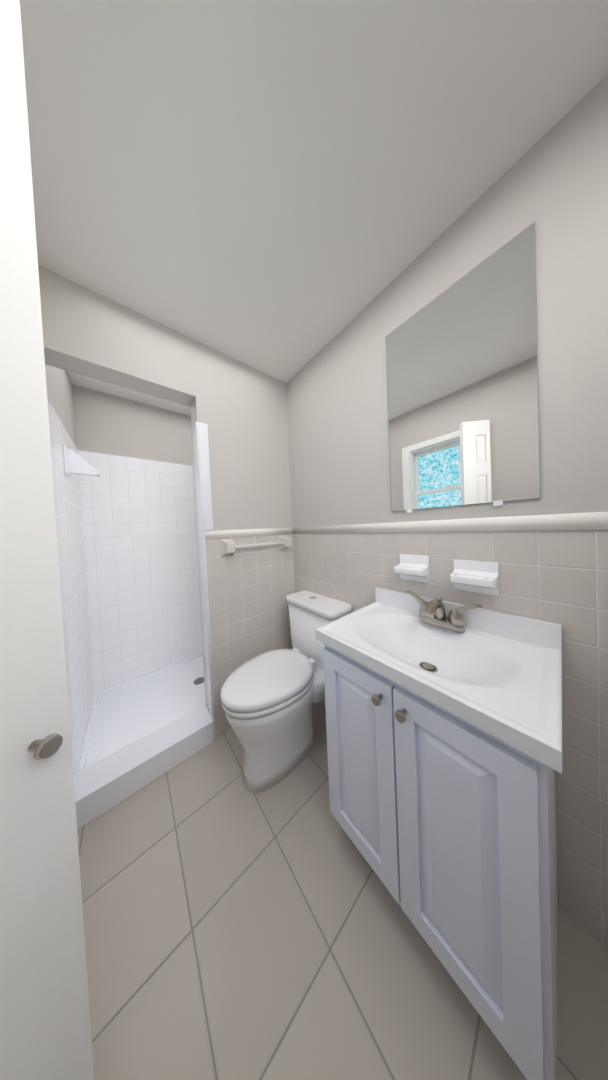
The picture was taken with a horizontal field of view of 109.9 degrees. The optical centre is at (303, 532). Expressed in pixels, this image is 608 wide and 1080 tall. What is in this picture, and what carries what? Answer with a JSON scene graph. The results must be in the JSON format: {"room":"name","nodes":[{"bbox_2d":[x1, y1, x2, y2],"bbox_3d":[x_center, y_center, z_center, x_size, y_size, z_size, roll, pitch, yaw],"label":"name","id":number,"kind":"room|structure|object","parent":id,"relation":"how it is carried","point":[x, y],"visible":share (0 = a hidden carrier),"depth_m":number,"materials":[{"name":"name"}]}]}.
{"room":"bathroom","nodes":[
{"label":"bathroom","id":0,"kind":"room"},
{"bbox_2d":[0,0,93,1079],"bbox_3d":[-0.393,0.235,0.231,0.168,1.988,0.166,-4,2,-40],"label":"door","id":1,"kind":"structure","parent":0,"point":[45,1028],"depth_m":0.29,"materials":[{"name":"white paint"}]},
{"bbox_2d":[45,364,75,445],"bbox_3d":[-0.751,0.080,0.415,0.120,2.345,3.148,-4,2,-40],"label":"wall","id":2,"kind":"structure","parent":0,"point":[59,390],"depth_m":1.26,"materials":[{"name":"paint"}]},
{"bbox_2d":[47,398,93,774],"bbox_3d":[-1.328,0.328,1.231,0.008,1.868,0.908,-4,2,-40],"label":"wall tile","id":3,"kind":"structure","parent":2,"relation":"attached to","point":[72,573],"depth_m":1.17,"materials":[{"name":"white tile"}]},
{"bbox_2d":[63,445,99,476],"bbox_3d":[-1.288,-0.405,1.245,0.140,0.157,0.090,-4,2,-40],"label":"corner shelf","id":4,"kind":"object","parent":3,"relation":"attached to","point":[75,463],"visible":1,"depth_m":1.21,"materials":[{"name":"white ceramic"}]},
{"bbox_2d":[72,384,191,465],"bbox_3d":[-1.187,0.066,2.019,1.253,2.345,0.120,-4,2,-40],"label":"wall","id":5,"kind":"structure","parent":0,"point":[106,423],"depth_m":1.75,"materials":[{"name":"paint"}]},
{"bbox_2d":[78,450,202,693],"bbox_3d":[-1.132,0.303,1.977,1.245,1.868,0.008,-4,2,-40],"label":"wall tile","id":6,"kind":"structure","parent":5,"relation":"attached to","point":[140,544],"depth_m":1.77,"materials":[{"name":"white tile"}]},
{"bbox_2d":[38,265,291,530],"bbox_3d":[-0.613,0.055,1.324,1.253,2.345,0.133,-4,2,-40],"label":"wall","id":7,"kind":"structure","parent":0,"point":[239,408],"depth_m":1.27,"materials":[{"name":"paint"}]},
{"bbox_2d":[191,422,215,737],"bbox_3d":[-0.600,0.293,1.323,0.064,1.868,0.144,-4,2,-40],"label":"trim","id":8,"kind":"structure","parent":7,"relation":"attached to","point":[201,477],"depth_m":1.27,"materials":[{"name":"white ceramic"}]},
{"bbox_2d":[205,527,292,539],"bbox_3d":[-0.334,0.002,1.460,0.645,0.051,0.014,-4,2,-40],"label":"trim","id":9,"kind":"structure","parent":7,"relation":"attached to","point":[219,534],"depth_m":1.41,"materials":[{"name":"tile"}]},
{"bbox_2d":[205,534,294,736],"bbox_3d":[-0.311,0.619,1.473,0.637,1.184,0.008,-4,2,-40],"label":"wall tile","id":10,"kind":"object","parent":7,"relation":"attached to","point":[250,590],"visible":0.71,"depth_m":1.41,"materials":[{"name":"beige tile"}]},
{"bbox_2d":[220,535,290,556],"bbox_3d":[-0.296,0.085,1.437,0.496,0.108,0.077,-4,2,-40],"label":"towel rail","id":11,"kind":"object","parent":10,"relation":"attached to","point":[228,547],"visible":1,"depth_m":1.35,"materials":[{"name":"grey ceramic"}]},
{"bbox_2d":[19,0,607,415],"bbox_3d":[-0.277,-1.174,0.826,1.493,0.100,3.148,-4,2,-40],"label":"ceiling","id":12,"kind":"structure","parent":0,"point":[285,191],"depth_m":0.61,"materials":[{"name":"paint"}]},
{"bbox_2d":[77,702,607,1079],"bbox_3d":[-0.168,1.268,0.878,1.493,0.100,3.148,-4,2,-40],"label":"floor","id":13,"kind":"structure","parent":0,"point":[235,928],"depth_m":0.61,"materials":[{"name":"tile"}]},
{"bbox_2d":[73,653,213,829],"bbox_3d":[-0.795,1.170,1.633,1.244,0.120,0.930,-4,2,-40],"label":"pan","id":14,"kind":"object","parent":13,"relation":"on","point":[144,730],"visible":0.81,"depth_m":1.24,"materials":[{"name":"white plastic"}]},
{"bbox_2d":[220,591,351,792],"bbox_3d":[-0.101,0.819,1.188,0.693,0.779,0.444,-4,2,-40],"label":"toilet","id":15,"kind":"object","parent":13,"relation":"on","point":[269,698],"visible":1,"depth_m":1.05,"materials":[{"name":"white ceramic"}]},
{"bbox_2d":[315,587,561,1079],"bbox_3d":[0.415,0.727,0.733,0.465,0.935,0.610,-4,2,-40],"label":"bathroom vanity","id":16,"kind":"object","parent":13,"relation":"on","point":[444,733],"visible":1,"depth_m":0.52,"materials":[{"name":"white wood"}]},
{"bbox_2d":[286,74,607,526],"bbox_3d":[0.306,0.014,1.289,0.120,2.345,3.148,-4,2,-40],"label":"wall","id":17,"kind":"structure","parent":0,"point":[552,182],"depth_m":0.66,"materials":[{"name":"paint"}]},
{"bbox_2d":[292,511,607,533],"bbox_3d":[0.547,-0.025,0.889,0.014,0.051,1.983,-4,2,-40],"label":"trim","id":18,"kind":"structure","parent":17,"relation":"attached to","point":[592,521],"depth_m":0.76,"materials":[{"name":"tile"}]},
{"bbox_2d":[292,531,607,948],"bbox_3d":[0.572,0.592,0.911,0.008,1.184,2.000,-4,2,-40],"label":"wall tile","id":19,"kind":"structure","parent":17,"relation":"attached to","point":[559,577],"depth_m":0.65,"materials":[{"name":"beige tile"}]},
{"bbox_2d":[394,554,428,582],"bbox_3d":[0.467,0.161,0.937,0.078,0.116,0.125,-4,2,-40],"label":"soap dish","id":20,"kind":"object","parent":19,"relation":"attached to","point":[413,567],"visible":1,"depth_m":0.93,"materials":[{"name":"white ceramic"}]},
{"bbox_2d":[450,559,498,595],"bbox_3d":[0.607,0.165,0.767,0.078,0.116,0.130,-4,2,-40],"label":"soap dish","id":21,"kind":"object","parent":19,"relation":"attached to","point":[475,576],"visible":1,"depth_m":0.77,"materials":[{"name":"white ceramic"}]},
{"bbox_2d":[385,221,540,512],"bbox_3d":[0.561,-0.513,0.839,0.009,0.846,0.485,-4,2,-40],"label":"mirror","id":22,"kind":"object","parent":17,"relation":"attached to","point":[462,386],"visible":1,"depth_m":0.78,"materials":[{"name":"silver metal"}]}
]}

